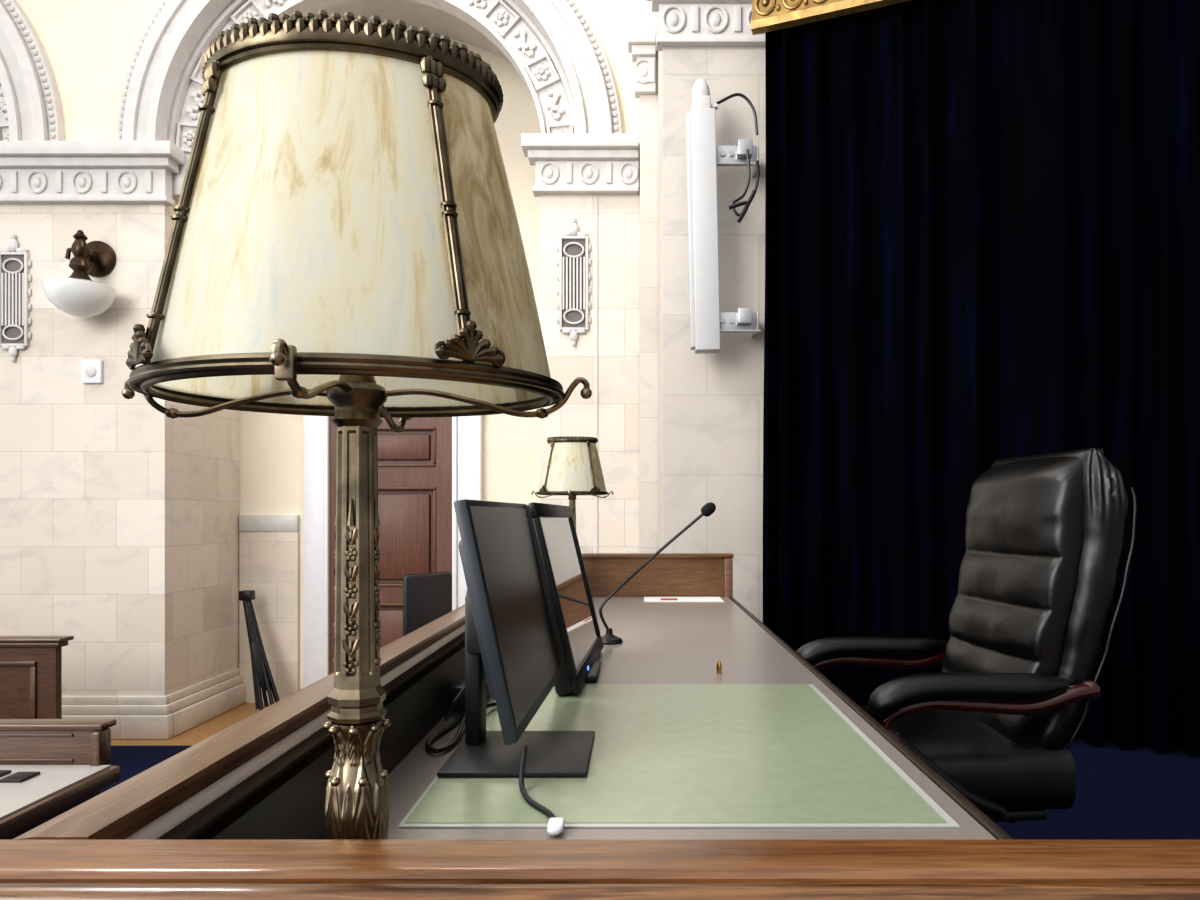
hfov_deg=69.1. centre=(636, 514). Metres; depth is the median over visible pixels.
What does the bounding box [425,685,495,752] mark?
cable tangle
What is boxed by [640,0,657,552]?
wall
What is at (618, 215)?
wall pier
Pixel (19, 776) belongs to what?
booklet
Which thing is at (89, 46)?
wall
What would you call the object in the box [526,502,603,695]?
computer monitor
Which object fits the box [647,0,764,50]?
trim
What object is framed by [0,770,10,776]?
booklet
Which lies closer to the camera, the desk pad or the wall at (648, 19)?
the desk pad
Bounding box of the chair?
[796,448,1136,822]
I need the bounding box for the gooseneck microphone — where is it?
[599,502,715,644]
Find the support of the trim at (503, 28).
attached to the wall at (89, 46)
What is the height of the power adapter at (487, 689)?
0.035 m
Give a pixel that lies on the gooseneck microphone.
(709, 508)
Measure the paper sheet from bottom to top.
0.003 m
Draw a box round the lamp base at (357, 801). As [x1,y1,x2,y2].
[323,717,390,839]
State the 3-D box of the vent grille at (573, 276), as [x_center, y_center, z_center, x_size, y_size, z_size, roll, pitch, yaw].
[-0.456,-1.683,6.282,0.250,0.930,0.040,0,0,0]
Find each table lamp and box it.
[122,10,591,839]
[531,436,613,528]
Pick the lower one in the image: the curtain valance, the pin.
the pin
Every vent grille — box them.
[0,234,31,361]
[557,218,590,345]
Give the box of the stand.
[239,590,279,710]
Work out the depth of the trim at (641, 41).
6.10 m
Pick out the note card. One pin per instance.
(661, 598)
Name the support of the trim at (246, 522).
attached to the wall at (271, 444)
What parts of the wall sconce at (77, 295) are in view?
lamp shade, sconce arm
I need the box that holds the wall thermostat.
[82,360,102,383]
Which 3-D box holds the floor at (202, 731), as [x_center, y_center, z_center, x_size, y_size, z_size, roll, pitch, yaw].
[-1.750,1.654,2.500,14.500,0.112,11.000,0,0,0]
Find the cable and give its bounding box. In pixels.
[519,745,564,835]
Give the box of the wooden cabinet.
[0,636,73,718]
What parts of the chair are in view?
armrest, seat, armrest, backrest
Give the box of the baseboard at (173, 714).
[62,668,245,738]
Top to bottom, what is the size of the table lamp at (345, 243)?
0.689 m
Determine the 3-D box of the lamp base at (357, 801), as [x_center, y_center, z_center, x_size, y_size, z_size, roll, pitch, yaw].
[-0.209,0.232,0.650,0.049,0.157,0.049,0,0,0]
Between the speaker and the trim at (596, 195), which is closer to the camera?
the speaker
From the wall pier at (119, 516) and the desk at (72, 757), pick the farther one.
the wall pier at (119, 516)
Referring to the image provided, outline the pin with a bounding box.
[717,660,721,673]
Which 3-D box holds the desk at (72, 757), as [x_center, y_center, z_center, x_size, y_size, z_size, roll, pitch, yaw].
[-2.795,1.196,2.840,1.650,0.802,1.120,0,0,0]
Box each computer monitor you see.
[403,572,451,635]
[437,499,594,776]
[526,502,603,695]
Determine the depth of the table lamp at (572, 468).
3.62 m
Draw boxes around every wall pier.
[0,197,239,695]
[540,151,639,552]
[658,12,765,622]
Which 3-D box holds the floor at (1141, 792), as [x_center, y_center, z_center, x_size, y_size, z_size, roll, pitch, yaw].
[2.535,1.360,3.250,5.930,0.500,5.500,0,0,0]
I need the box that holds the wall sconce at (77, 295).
[43,230,116,317]
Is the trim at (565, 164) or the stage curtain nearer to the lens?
the stage curtain
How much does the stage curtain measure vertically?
3.888 m
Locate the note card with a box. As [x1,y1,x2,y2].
[661,598,677,599]
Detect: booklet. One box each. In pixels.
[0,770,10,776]
[0,772,39,781]
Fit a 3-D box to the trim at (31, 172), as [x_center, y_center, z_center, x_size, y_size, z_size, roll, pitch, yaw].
[-6.080,-2.450,6.375,5.880,0.400,0.450,0,0,0]
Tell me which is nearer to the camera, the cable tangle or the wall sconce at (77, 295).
the cable tangle
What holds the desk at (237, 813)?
on the floor at (1141, 792)
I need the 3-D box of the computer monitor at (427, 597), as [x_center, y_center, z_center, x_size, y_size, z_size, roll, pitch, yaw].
[-1.300,1.003,6.000,0.586,1.190,0.640,0,0,35]
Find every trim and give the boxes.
[0,0,64,140]
[0,141,189,205]
[116,0,620,154]
[239,515,298,530]
[303,415,482,687]
[521,134,638,196]
[596,195,597,552]
[628,28,655,97]
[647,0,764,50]
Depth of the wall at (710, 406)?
5.00 m
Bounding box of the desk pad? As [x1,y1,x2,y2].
[398,684,960,827]
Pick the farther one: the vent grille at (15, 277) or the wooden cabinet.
the vent grille at (15, 277)
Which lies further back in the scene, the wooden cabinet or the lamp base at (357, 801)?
the wooden cabinet
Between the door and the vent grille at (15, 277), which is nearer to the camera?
the vent grille at (15, 277)
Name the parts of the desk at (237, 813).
rail, panel, rail, panel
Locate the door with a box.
[330,416,451,673]
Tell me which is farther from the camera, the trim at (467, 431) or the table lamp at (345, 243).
the trim at (467, 431)
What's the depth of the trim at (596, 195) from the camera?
6.29 m
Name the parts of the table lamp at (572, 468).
glass panel, glass panel, lamp shade, glass panel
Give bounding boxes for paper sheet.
[644,597,723,601]
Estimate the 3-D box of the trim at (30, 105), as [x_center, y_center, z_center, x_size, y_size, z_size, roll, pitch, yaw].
[-5.952,-3.545,6.395,3.620,1.810,0.450,0,0,0]
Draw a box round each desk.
[0,553,1199,899]
[0,719,119,839]
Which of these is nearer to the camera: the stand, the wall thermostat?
the wall thermostat
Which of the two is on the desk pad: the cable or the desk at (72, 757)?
the cable
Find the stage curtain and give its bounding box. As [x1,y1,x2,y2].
[763,0,1199,754]
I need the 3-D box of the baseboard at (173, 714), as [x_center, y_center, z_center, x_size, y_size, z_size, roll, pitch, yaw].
[-6.176,1.460,6.860,5.648,0.300,1.260,0,0,0]
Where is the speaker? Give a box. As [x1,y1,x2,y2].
[686,78,760,353]
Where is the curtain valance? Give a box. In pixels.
[751,0,910,34]
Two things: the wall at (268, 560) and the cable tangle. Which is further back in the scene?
the wall at (268, 560)
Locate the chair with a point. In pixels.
(1045, 534)
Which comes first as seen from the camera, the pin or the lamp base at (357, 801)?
the lamp base at (357, 801)
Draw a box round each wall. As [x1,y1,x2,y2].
[15,0,639,149]
[239,531,298,702]
[240,35,639,689]
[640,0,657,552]
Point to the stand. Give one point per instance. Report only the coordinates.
(263, 680)
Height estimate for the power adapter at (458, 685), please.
0.045 m
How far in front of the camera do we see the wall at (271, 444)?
7.50 m
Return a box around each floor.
[102,703,269,792]
[995,738,1199,839]
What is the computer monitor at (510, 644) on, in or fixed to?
on the desk pad

